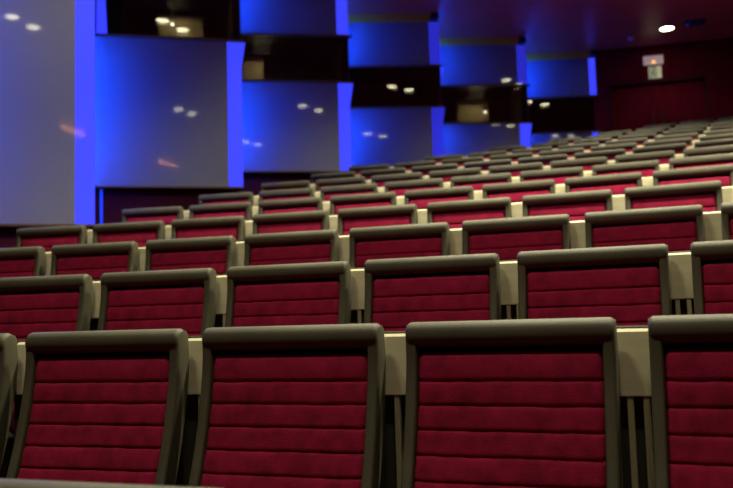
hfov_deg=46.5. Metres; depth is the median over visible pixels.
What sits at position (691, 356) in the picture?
seat
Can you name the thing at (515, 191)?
seat
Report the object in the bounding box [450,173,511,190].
seat
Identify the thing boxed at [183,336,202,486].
post
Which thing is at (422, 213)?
post
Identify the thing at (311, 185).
post
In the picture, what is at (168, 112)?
wall panel
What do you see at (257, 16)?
screen
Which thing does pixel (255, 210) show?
post
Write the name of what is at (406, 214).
seat
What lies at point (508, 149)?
seat
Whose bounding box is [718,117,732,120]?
seat
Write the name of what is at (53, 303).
seat
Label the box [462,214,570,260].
seat
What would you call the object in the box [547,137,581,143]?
seat
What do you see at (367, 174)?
seat
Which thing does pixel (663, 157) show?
seat
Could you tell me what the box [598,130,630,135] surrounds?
seat
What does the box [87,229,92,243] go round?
post
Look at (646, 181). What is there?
post
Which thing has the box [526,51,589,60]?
trim
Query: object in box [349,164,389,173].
seat
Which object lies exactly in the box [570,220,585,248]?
post
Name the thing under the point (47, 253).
post
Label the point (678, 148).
seat
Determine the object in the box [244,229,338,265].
seat
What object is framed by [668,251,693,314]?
post
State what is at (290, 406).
seat
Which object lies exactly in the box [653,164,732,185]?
seat
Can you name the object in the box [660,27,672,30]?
diffuser
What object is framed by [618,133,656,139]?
seat
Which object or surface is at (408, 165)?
seat
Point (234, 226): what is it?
seat
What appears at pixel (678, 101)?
door
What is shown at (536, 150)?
seat
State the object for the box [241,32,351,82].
window
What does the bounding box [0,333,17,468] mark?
seat
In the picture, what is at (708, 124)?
seat
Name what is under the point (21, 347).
post
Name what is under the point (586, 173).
post
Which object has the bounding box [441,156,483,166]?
seat
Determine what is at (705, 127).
seat
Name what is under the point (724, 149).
seat
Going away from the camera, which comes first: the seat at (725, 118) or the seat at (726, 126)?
the seat at (726, 126)
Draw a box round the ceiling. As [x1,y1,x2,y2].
[347,0,732,96]
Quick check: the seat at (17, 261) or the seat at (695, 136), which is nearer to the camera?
the seat at (17, 261)
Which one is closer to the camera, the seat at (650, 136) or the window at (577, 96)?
the seat at (650, 136)
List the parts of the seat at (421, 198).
frame, frame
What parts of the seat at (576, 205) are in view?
frame, frame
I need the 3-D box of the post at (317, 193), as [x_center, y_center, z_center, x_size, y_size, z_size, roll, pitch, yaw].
[-0.408,-0.019,7.708,0.184,0.928,0.044,-3,-5,15]
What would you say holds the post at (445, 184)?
on the floor
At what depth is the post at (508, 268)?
3.17 m
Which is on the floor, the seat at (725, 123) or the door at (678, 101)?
the seat at (725, 123)
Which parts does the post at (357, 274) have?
panel, post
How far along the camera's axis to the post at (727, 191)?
4.76 m
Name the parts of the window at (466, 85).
frame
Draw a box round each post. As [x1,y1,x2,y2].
[14,340,25,440]
[45,251,50,275]
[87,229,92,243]
[90,280,100,330]
[138,246,145,270]
[165,225,170,238]
[183,210,188,218]
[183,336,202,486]
[215,274,226,326]
[236,241,244,266]
[245,220,252,234]
[252,206,258,217]
[253,195,258,205]
[310,184,315,191]
[315,191,320,196]
[323,201,329,214]
[329,215,337,230]
[339,235,348,261]
[350,267,364,323]
[378,187,384,192]
[380,331,405,487]
[396,196,404,204]
[417,209,426,223]
[443,182,450,187]
[449,228,461,254]
[474,190,482,198]
[500,260,517,319]
[511,202,522,217]
[512,176,519,182]
[555,184,564,192]
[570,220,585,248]
[583,170,591,176]
[607,160,614,163]
[612,194,624,210]
[642,176,652,186]
[659,164,668,169]
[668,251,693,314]
[675,154,683,157]
[703,210,722,240]
[722,186,732,202]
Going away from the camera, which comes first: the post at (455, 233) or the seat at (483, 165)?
the post at (455, 233)
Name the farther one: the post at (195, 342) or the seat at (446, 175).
the seat at (446, 175)
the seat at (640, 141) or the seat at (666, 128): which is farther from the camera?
the seat at (666, 128)
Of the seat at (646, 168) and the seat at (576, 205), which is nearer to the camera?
the seat at (576, 205)
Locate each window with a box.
[95,0,242,42]
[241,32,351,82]
[349,64,443,108]
[441,84,530,124]
[528,94,601,134]
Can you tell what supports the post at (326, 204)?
on the floor
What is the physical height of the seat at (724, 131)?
0.951 m
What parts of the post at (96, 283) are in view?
panel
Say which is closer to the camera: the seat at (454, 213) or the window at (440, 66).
the seat at (454, 213)
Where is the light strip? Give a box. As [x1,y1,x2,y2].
[100,189,101,223]
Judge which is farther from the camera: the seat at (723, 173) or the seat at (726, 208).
the seat at (723, 173)
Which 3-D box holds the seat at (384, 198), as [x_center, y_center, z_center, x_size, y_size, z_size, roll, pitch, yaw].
[-0.103,0.068,6.175,0.516,0.951,0.693,-3,-5,16]
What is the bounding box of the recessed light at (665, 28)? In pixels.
[659,26,674,30]
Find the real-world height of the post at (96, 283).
0.928 m
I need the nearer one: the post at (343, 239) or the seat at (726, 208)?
the seat at (726, 208)
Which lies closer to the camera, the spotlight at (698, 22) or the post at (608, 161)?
the post at (608, 161)
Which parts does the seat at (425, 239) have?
frame, frame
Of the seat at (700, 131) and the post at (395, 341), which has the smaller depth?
the post at (395, 341)
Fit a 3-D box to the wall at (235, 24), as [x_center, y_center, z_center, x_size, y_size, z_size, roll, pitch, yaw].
[-0.337,-0.966,11.913,1.811,5.532,9.430,-5,-6,37]
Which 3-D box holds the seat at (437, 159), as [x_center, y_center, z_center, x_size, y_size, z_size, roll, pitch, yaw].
[0.964,-0.742,11.143,0.516,0.951,0.693,-3,-5,16]
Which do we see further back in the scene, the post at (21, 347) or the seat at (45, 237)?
the seat at (45, 237)
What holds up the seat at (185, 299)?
on the floor
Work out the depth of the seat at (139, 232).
5.84 m
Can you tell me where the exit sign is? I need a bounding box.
[648,66,661,78]
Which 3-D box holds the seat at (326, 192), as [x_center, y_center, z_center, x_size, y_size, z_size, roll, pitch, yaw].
[-0.226,-0.075,7.264,0.516,0.951,0.693,-3,-5,15]
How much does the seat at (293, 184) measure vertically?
0.951 m
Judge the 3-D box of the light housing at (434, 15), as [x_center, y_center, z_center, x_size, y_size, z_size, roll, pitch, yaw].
[1.073,-3.586,13.456,0.123,0.100,0.165,-1,-5,-2]
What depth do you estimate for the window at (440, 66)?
13.37 m
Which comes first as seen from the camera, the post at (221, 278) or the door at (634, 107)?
the post at (221, 278)
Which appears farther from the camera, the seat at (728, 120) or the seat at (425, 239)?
the seat at (728, 120)
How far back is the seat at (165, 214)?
6.91 m
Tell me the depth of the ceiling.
13.94 m
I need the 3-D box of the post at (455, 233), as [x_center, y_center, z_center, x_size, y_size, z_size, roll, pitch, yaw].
[0.480,0.379,4.260,0.184,0.928,0.044,-3,-5,19]
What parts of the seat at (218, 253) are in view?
frame, frame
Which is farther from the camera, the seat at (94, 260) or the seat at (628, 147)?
the seat at (628, 147)
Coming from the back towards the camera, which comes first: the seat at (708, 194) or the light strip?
the light strip
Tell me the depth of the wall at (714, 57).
15.28 m
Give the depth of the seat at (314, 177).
9.72 m
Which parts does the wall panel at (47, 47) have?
trim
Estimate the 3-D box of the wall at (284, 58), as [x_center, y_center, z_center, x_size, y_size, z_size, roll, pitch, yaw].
[0.237,-2.094,13.341,10.057,1.435,2.254,3,-7,-44]
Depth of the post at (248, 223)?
5.72 m
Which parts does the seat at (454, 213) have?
frame, frame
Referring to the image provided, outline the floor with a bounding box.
[0,437,182,486]
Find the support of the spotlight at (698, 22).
attached to the ceiling
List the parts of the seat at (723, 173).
frame, frame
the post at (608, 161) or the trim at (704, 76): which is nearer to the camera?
the post at (608, 161)
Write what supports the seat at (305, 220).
on the floor
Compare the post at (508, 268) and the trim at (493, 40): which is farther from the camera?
the trim at (493, 40)
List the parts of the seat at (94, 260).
frame, frame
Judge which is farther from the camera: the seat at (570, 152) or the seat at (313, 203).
the seat at (570, 152)
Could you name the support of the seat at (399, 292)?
on the floor
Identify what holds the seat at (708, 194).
on the floor
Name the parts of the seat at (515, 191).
frame, frame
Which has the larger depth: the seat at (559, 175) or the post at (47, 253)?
the seat at (559, 175)
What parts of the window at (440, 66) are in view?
frame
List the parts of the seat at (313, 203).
frame, frame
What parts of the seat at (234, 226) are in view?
frame, frame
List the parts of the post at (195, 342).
panel, post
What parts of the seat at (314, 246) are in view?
frame, frame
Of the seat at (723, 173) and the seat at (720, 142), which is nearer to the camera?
the seat at (723, 173)
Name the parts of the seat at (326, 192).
frame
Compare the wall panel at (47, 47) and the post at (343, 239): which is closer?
the post at (343, 239)
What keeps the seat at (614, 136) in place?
on the floor
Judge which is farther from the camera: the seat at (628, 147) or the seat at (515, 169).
the seat at (628, 147)
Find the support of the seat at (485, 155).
on the floor
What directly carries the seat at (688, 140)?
on the floor
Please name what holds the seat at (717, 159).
on the floor
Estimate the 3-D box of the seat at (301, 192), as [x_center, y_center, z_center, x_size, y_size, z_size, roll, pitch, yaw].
[-0.789,-0.046,7.411,0.516,0.951,0.693,-3,-5,14]
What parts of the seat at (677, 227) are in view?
frame, frame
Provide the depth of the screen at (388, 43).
13.43 m
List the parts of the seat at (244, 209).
frame, frame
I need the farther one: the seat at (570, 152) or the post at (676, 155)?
the seat at (570, 152)
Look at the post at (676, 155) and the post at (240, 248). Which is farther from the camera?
the post at (676, 155)
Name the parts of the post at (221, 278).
panel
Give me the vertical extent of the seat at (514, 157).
0.951 m
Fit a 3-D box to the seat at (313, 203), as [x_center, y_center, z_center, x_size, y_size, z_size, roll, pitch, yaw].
[-0.663,0.098,6.332,0.516,0.951,0.693,-3,-5,15]
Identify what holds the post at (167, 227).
on the floor
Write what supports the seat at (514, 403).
on the floor
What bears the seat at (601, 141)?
on the floor
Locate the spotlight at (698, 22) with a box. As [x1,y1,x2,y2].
[684,18,705,26]
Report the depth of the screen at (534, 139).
15.55 m
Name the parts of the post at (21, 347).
panel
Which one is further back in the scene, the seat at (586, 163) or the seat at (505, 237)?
the seat at (586, 163)
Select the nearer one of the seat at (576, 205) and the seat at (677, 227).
the seat at (677, 227)
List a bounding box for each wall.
[0,173,319,247]
[90,0,526,228]
[95,0,594,132]
[591,38,732,132]
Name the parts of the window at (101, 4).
frame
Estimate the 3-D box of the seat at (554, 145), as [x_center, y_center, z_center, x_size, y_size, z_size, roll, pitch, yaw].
[2.509,-0.979,11.731,0.516,0.951,0.693,-3,-5,18]
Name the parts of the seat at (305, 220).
frame, frame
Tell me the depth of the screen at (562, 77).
15.63 m
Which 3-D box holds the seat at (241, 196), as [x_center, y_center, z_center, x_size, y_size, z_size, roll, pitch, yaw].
[-1.355,-0.018,7.545,0.516,0.951,0.693,-3,-5,13]
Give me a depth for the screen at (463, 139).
14.57 m
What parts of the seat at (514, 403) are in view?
frame, frame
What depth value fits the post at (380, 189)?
7.57 m
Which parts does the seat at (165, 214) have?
frame, frame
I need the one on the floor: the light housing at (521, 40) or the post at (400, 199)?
the post at (400, 199)
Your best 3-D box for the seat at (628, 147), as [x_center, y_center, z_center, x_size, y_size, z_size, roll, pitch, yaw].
[2.751,-0.694,9.499,0.516,0.951,0.693,-4,-5,20]
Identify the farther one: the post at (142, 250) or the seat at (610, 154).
the seat at (610, 154)
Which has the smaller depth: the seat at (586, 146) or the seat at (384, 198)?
the seat at (384, 198)
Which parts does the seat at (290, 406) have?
frame, frame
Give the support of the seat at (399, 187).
on the floor
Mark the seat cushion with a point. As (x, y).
(11, 428)
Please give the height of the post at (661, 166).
0.928 m
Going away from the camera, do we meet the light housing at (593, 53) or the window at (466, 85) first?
the window at (466, 85)
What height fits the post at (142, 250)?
0.928 m
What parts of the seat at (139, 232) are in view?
frame, frame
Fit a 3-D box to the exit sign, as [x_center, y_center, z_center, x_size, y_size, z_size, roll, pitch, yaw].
[5.188,-3.087,15.334,0.222,0.220,0.030,-3,-5,13]
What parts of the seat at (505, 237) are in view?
frame, frame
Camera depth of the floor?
3.96 m
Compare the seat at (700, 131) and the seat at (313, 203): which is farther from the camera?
the seat at (700, 131)
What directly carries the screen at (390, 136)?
attached to the wall at (284, 58)
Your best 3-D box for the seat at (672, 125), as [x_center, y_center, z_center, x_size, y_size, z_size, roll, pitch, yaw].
[4.862,-1.572,14.117,0.516,0.951,0.693,-4,-5,21]
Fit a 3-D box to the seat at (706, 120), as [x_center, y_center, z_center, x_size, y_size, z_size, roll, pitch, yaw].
[5.404,-1.607,13.903,0.516,0.951,0.693,-4,-6,22]
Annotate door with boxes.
[611,83,658,131]
[657,79,706,124]
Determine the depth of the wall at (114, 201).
9.68 m
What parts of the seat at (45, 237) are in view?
frame, frame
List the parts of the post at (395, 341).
panel, post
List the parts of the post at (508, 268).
post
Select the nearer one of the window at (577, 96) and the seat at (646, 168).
the seat at (646, 168)
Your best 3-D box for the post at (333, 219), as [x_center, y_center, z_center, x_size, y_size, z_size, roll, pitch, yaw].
[-0.181,0.269,5.539,0.184,0.928,0.044,-3,-5,17]
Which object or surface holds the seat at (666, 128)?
on the floor
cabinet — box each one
[158,14,203,37]
[241,56,263,79]
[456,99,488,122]
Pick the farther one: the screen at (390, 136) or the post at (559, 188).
the screen at (390, 136)
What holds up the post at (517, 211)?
on the floor
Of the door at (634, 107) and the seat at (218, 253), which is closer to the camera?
the seat at (218, 253)
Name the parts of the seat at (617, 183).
frame, frame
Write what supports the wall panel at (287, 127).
attached to the wall at (235, 24)
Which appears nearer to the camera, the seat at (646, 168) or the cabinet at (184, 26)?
the seat at (646, 168)
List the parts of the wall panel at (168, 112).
trim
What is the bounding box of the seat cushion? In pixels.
[9,407,13,434]
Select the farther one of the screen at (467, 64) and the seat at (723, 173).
the screen at (467, 64)
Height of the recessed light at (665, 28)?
0.016 m
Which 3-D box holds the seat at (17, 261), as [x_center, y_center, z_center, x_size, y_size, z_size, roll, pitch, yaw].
[-2.163,0.473,4.607,0.516,0.951,0.693,-3,-5,12]
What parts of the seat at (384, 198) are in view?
frame, frame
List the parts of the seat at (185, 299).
frame, frame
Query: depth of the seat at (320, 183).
8.65 m
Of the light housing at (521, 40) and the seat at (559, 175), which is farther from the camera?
the light housing at (521, 40)
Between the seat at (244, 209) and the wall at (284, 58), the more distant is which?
the wall at (284, 58)
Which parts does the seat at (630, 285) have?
frame, frame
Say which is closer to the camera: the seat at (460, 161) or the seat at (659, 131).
the seat at (460, 161)
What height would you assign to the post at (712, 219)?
0.928 m
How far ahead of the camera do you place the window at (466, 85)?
14.64 m
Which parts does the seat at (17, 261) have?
frame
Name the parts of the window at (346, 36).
frame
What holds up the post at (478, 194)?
on the floor
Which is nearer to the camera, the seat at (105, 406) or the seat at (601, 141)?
the seat at (105, 406)
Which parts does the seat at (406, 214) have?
frame, frame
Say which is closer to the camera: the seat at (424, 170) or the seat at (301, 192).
the seat at (301, 192)
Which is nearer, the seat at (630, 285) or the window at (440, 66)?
the seat at (630, 285)
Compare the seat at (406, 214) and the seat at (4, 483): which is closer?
the seat at (4, 483)
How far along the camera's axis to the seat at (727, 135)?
9.39 m
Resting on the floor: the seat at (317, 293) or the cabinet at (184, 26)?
the seat at (317, 293)
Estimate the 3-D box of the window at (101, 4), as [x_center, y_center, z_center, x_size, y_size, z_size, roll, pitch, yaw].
[-2.320,-2.699,9.860,1.813,0.687,0.080,0,-5,-13]
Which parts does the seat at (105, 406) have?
frame, frame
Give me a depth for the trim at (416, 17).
13.43 m
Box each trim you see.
[348,13,430,22]
[439,37,517,45]
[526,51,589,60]
[607,74,710,131]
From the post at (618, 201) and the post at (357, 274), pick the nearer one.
the post at (357, 274)
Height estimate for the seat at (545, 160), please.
0.951 m
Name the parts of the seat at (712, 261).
frame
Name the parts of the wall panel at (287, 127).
trim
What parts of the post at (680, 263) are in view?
post, post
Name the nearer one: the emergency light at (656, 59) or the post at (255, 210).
the post at (255, 210)
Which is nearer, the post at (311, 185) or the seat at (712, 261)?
the seat at (712, 261)
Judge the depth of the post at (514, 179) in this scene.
7.22 m
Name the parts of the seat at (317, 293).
frame, frame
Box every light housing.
[430,12,438,20]
[518,37,525,44]
[590,50,597,57]
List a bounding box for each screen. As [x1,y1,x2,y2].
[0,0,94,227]
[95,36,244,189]
[240,0,347,33]
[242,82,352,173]
[348,22,439,65]
[350,107,444,166]
[440,45,526,84]
[443,123,531,156]
[526,58,596,97]
[530,132,598,146]
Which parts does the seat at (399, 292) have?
frame, frame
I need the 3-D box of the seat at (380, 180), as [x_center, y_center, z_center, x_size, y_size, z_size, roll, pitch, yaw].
[0.230,-0.250,8.190,0.516,0.951,0.693,-3,-5,16]
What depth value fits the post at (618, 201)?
4.98 m
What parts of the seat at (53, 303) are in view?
seat frame, frame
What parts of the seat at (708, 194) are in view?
frame, frame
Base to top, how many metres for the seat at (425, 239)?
0.951 m
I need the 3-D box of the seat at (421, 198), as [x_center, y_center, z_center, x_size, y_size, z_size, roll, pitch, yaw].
[0.453,0.037,6.004,0.516,0.951,0.693,-3,-5,18]
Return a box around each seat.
[0,246,45,277]
[0,274,92,438]
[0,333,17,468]
[0,478,203,487]
[6,328,188,485]
[9,268,216,434]
[16,225,86,251]
[50,241,138,279]
[93,220,164,246]
[122,206,183,224]
[145,236,235,273]
[171,216,245,240]
[182,261,351,443]
[188,323,385,487]
[189,202,251,219]
[199,192,253,205]
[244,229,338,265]
[252,210,329,233]
[258,197,322,213]
[259,188,314,200]
[261,180,309,190]
[311,171,354,183]
[315,176,365,190]
[321,183,377,200]
[330,192,396,214]
[337,204,417,234]
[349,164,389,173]
[349,222,449,267]
[360,167,405,179]
[364,253,500,330]
[371,172,422,186]
[384,178,443,195]
[394,160,435,170]
[401,317,622,487]
[404,186,473,208]
[411,163,457,175]
[424,154,462,162]
[427,197,511,227]
[429,167,481,181]
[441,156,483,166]
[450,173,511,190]
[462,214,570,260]
[464,159,511,170]
[468,150,506,158]
[482,179,555,202]
[488,162,542,176]
[489,152,532,161]
[490,145,526,152]
[512,146,552,154]
[517,244,671,325]
[518,154,567,165]
[519,167,583,183]
[522,189,612,220]
[531,141,568,148]
[539,147,583,156]
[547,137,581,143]
[550,157,606,170]
[558,142,598,150]
[565,172,641,194]
[574,137,611,144]
[574,149,625,160]
[585,205,704,251]
[587,133,621,139]
[590,142,636,151]
[592,160,659,176]
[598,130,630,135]
[605,137,647,145]
[615,150,674,163]
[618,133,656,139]
[624,180,722,210]
[627,129,663,135]
[633,143,686,153]
[636,126,669,131]
[643,123,675,127]
[644,137,692,146]
[648,314,732,487]
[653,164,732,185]
[654,132,698,140]
[663,128,703,135]
[669,125,707,130]
[669,153,732,168]
[675,122,710,127]
[680,119,713,124]
[683,145,732,156]
[691,240,732,314]
[694,138,732,147]
[699,133,732,140]
[705,128,732,135]
[710,125,732,130]
[713,122,732,126]
[716,119,732,122]
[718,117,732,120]
[720,202,732,239]
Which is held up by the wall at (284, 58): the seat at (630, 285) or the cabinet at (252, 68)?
the cabinet at (252, 68)
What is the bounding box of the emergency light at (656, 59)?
[643,55,662,65]
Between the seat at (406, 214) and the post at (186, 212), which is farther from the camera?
the post at (186, 212)
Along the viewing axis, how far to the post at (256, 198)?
7.87 m
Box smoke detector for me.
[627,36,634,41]
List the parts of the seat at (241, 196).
frame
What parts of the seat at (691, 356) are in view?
frame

